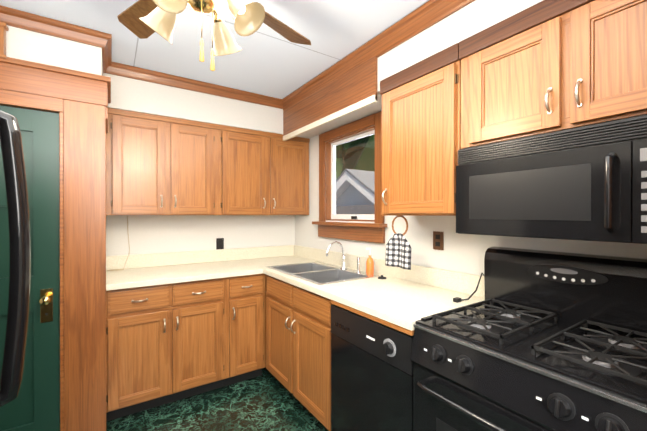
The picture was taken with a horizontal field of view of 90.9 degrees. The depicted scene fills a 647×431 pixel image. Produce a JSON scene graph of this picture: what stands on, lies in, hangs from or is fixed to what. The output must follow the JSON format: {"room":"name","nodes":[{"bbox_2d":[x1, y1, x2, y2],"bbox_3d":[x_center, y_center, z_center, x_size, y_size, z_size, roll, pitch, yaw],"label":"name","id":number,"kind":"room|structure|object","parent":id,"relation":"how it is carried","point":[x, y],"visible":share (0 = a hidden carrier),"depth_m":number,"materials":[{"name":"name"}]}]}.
{"room":"kitchen","nodes":[
{"label":"kitchen","id":0,"kind":"room"},
{"bbox_2d":[6,25,102,75],"bbox_3d":[-1.835,0.146,1.731,1.040,2.510,0.120,0,0,-34],"label":"wall","id":1,"kind":"structure","parent":0,"point":[28,45],"depth_m":1.83,"materials":[{"name":"paint"}]},
{"bbox_2d":[0,22,8,58],"bbox_3d":[-1.808,-0.926,1.638,0.265,0.187,0.056,0,0,-34],"label":"air vent","id":2,"kind":"object","parent":1,"relation":"in","point":[4,28],"visible":0.81,"depth_m":1.69,"materials":[{"name":"brown wood"}]},
{"bbox_2d":[0,105,59,430],"bbox_3d":[-1.849,0.400,1.631,0.769,1.987,0.104,0,0,-34],"label":"door","id":3,"kind":"structure","parent":1,"relation":"in","point":[34,405],"depth_m":1.81,"materials":[{"name":"teal paint"}]},
{"bbox_2d":[0,57,110,430],"bbox_3d":[-1.882,0.276,1.847,1.083,2.248,0.456,0,0,-34],"label":"door frame","id":4,"kind":"structure","parent":1,"relation":"attached to","point":[78,101],"depth_m":1.89,"materials":[{"name":"brown wood"}]},
{"bbox_2d":[0,5,111,55],"bbox_3d":[-1.740,-1.071,1.687,1.030,0.075,0.050,0,0,-34],"label":"crown molding","id":5,"kind":"structure","parent":1,"relation":"attached to","point":[12,17],"depth_m":1.82,"materials":[{"name":"brown wood"}]},
{"bbox_2d":[102,52,115,74],"bbox_3d":[-1.452,-1.073,2.138,0.050,0.075,0.330,0,0,-34],"label":"crown molding","id":6,"kind":"structure","parent":1,"relation":"attached to","point":[109,67],"depth_m":2.27,"materials":[{"name":"brown wood"}]},
{"bbox_2d":[106,215,294,255],"bbox_3d":[-1.037,0.141,3.165,1.880,2.510,0.120,0,0,-34],"label":"wall","id":7,"kind":"structure","parent":0,"point":[148,234],"depth_m":2.97,"materials":[{"name":"paint"}]},
{"bbox_2d":[106,108,225,214],"bbox_3d":[-1.333,-0.397,2.688,0.851,0.790,0.332,0,0,-34],"label":"upper cabinet","id":8,"kind":"object","parent":7,"relation":"attached to","point":[159,165],"depth_m":2.53,"materials":[{"name":"brown wood"}]},
{"bbox_2d":[216,238,223,249],"bbox_3d":[-1.008,0.279,3.104,0.070,0.115,0.010,0,0,-34],"label":"electrical outlet","id":9,"kind":"object","parent":7,"relation":"attached to","point":[219,243],"visible":0.95,"depth_m":3.10,"materials":[{"name":"black plastic"}]},
{"bbox_2d":[226,126,309,214],"bbox_3d":[-0.638,-0.399,3.152,0.981,0.790,0.332,0,0,-34],"label":"upper cabinet","id":10,"kind":"object","parent":7,"relation":"attached to","point":[266,174],"depth_m":3.01,"materials":[{"name":"brown wood"}]},
{"bbox_2d":[103,73,309,138],"bbox_3d":[-0.960,-0.953,2.938,1.756,0.316,0.333,0,0,-34],"label":"wall","id":11,"kind":"structure","parent":0,"point":[131,94],"depth_m":2.64,"materials":[{"name":"paint"}]},
{"bbox_2d":[103,63,279,108],"bbox_3d":[-1.005,-1.074,2.675,1.390,0.075,0.050,0,0,-34],"label":"crown molding","id":12,"kind":"structure","parent":11,"relation":"attached to","point":[123,70],"depth_m":2.62,"materials":[{"name":"brown wood"}]},
{"bbox_2d":[0,0,428,98],"bbox_3d":[-0.210,-1.156,0.876,3.040,0.100,4.840,0,0,-34],"label":"ceiling","id":13,"kind":"structure","parent":0,"point":[266,60],"depth_m":2.00,"materials":[{"name":"white paint"}]},
{"bbox_2d":[117,0,310,70],"bbox_3d":[-0.457,-0.826,1.193,0.916,0.560,0.916,0,0,-9],"label":"ceiling fan","id":14,"kind":"object","parent":13,"relation":"hanging from","point":[142,19],"visible":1,"depth_m":1.21,"materials":[{"name":"beige glass"}]},
{"bbox_2d":[106,367,327,430],"bbox_3d":[-0.210,1.454,0.884,3.040,0.100,4.840,0,0,-34],"label":"floor","id":15,"kind":"structure","parent":0,"point":[266,400],"depth_m":2.25,"materials":[{"name":"green tile"}]},
{"bbox_2d":[0,110,30,406],"bbox_3d":[-0.985,0.520,0.454,0.808,1.770,0.810,0,0,-40],"label":"fridge","id":16,"kind":"object","parent":15,"relation":"on","point":[19,253],"visible":1,"depth_m":0.92,"materials":[{"name":"black metal"}]},
{"bbox_2d":[106,274,264,421],"bbox_3d":[-1.119,0.943,2.631,1.138,0.910,0.658,0,0,-34],"label":"base cabinet","id":17,"kind":"object","parent":15,"relation":"on","point":[168,343],"visible":0.92,"depth_m":2.34,"materials":[{"name":"brown wood"}]},
{"bbox_2d":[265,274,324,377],"bbox_3d":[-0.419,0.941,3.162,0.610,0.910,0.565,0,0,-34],"label":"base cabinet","id":18,"kind":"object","parent":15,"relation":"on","point":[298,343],"depth_m":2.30,"materials":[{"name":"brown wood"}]},
{"bbox_2d":[106,245,484,335],"bbox_3d":[-0.433,0.422,2.152,1.752,0.179,2.230,0,0,-34],"label":"countertop","id":19,"kind":"structure","parent":18,"relation":"on","point":[400,299],"depth_m":2.19,"materials":[{"name":"laminate"}]},
{"bbox_2d":[107,216,129,270],"bbox_3d":[-1.673,0.223,2.602,0.159,0.440,0.094,0,0,-34],"label":"phone cord","id":20,"kind":"object","parent":19,"relation":"on","point":[128,254],"visible":0.98,"depth_m":2.66,"materials":[{"name":"beige plastic"}]},
{"bbox_2d":[265,241,379,284],"bbox_3d":[-0.040,0.413,2.545,0.540,0.404,0.860,0,0,-34],"label":"sink basin","id":21,"kind":"object","parent":19,"relation":"in","point":[317,274],"visible":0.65,"depth_m":2.56,"materials":[{"name":"silver metal"}]},
{"bbox_2d":[366,248,373,274],"bbox_3d":[0.345,0.342,2.380,0.064,0.200,0.058,0,0,-34],"label":"soap bottle","id":22,"kind":"object","parent":21,"relation":"on","point":[369,263],"depth_m":2.36,"materials":[{"name":"orange plastic"}]},
{"bbox_2d":[326,241,360,271],"bbox_3d":[0.148,0.326,2.536,0.206,0.230,0.260,0,0,-34],"label":"faucet","id":23,"kind":"object","parent":19,"relation":"on","point":[343,268],"depth_m":2.60,"materials":[{"name":"silver metal"}]},
{"bbox_2d":[453,273,483,302],"bbox_3d":[0.788,0.364,1.688,0.226,0.168,0.074,0,0,-34],"label":"cord","id":24,"kind":"object","parent":19,"relation":"on","point":[457,299],"visible":0.75,"depth_m":1.67,"materials":[{"name":"black plastic"}]},
{"bbox_2d":[331,304,413,430],"bbox_3d":[0.455,0.959,1.771,0.648,0.884,0.604,0,0,-34],"label":"dishwasher","id":25,"kind":"object","parent":15,"relation":"on","point":[371,376],"visible":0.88,"depth_m":1.58,"materials":[{"name":"black metal"}]},
{"bbox_2d":[410,246,646,430],"bbox_3d":[0.831,0.785,1.195,0.713,1.236,0.762,0,0,-34],"label":"range","id":26,"kind":"object","parent":15,"relation":"on","point":[539,340],"visible":1,"depth_m":1.17,"materials":[{"name":"black metal"}]},
{"bbox_2d":[298,0,542,137],"bbox_3d":[0.655,-0.950,1.839,0.288,0.316,3.283,0,0,-34],"label":"wall","id":27,"kind":"structure","parent":0,"point":[470,19],"depth_m":1.67,"materials":[{"name":"paint"}]},
{"bbox_2d":[283,56,376,140],"bbox_3d":[-0.026,-0.875,2.575,0.027,0.295,1.303,0,0,-34],"label":"trim","id":28,"kind":"structure","parent":27,"relation":"attached to","point":[351,91],"depth_m":2.39,"materials":[{"name":"brown wood"}]},
{"bbox_2d":[280,0,474,110],"bbox_3d":[0.495,-1.058,1.767,0.055,0.100,3.300,0,0,-34],"label":"crown molding","id":29,"kind":"structure","parent":27,"relation":"attached to","point":[426,15],"depth_m":1.93,"materials":[{"name":"brown wood"}]},
{"bbox_2d":[295,125,646,275],"bbox_3d":[1.005,0.146,1.690,0.120,2.510,4.600,0,0,-34],"label":"wall","id":30,"kind":"structure","parent":0,"point":[463,253],"depth_m":2.02,"materials":[{"name":"paint"}]},
{"bbox_2d":[312,111,386,242],"bbox_3d":[0.223,-0.290,2.766,0.185,0.994,0.940,0,0,-34],"label":"window","id":31,"kind":"structure","parent":30,"relation":"in","point":[350,171],"depth_m":2.77,"materials":[{"name":"brown wood"}]},
{"bbox_2d":[380,43,460,215],"bbox_3d":[0.604,-0.415,1.840,0.368,0.830,0.563,0,0,-34],"label":"upper cabinet","id":32,"kind":"object","parent":30,"relation":"attached to","point":[421,123],"visible":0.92,"depth_m":1.70,"materials":[{"name":"brown wood"}]},
{"bbox_2d":[385,216,411,269],"bbox_3d":[0.472,0.161,2.002,0.050,0.329,0.210,0,0,-34],"label":"hanging towel","id":33,"kind":"object","parent":32,"relation":"hanging from","point":[398,250],"visible":0.96,"depth_m":2.01,"materials":[{"name":"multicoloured fabric"}]},
{"bbox_2d":[433,231,443,249],"bbox_3d":[0.719,0.157,1.998,0.010,0.115,0.072,0,0,-34],"label":"electrical outlet","id":34,"kind":"object","parent":30,"relation":"attached to","point":[438,240],"visible":1,"depth_m":1.99,"materials":[{"name":"brown plastic"}]},
{"bbox_2d":[459,0,646,148],"bbox_3d":[0.974,-0.574,1.285,0.368,0.508,0.760,0,0,-34],"label":"upper cabinet","id":35,"kind":"object","parent":30,"relation":"attached to","point":[545,66],"visible":0.98,"depth_m":1.19,"materials":[{"name":"brown wood"}]},
{"bbox_2d":[456,115,646,243],"bbox_3d":[0.962,-0.113,1.280,0.397,0.400,0.758,0,0,-34],"label":"microwave","id":36,"kind":"object","parent":35,"relation":"attached to","point":[587,183],"visible":0.98,"depth_m":1.16,"materials":[{"name":"black"}]}
]}

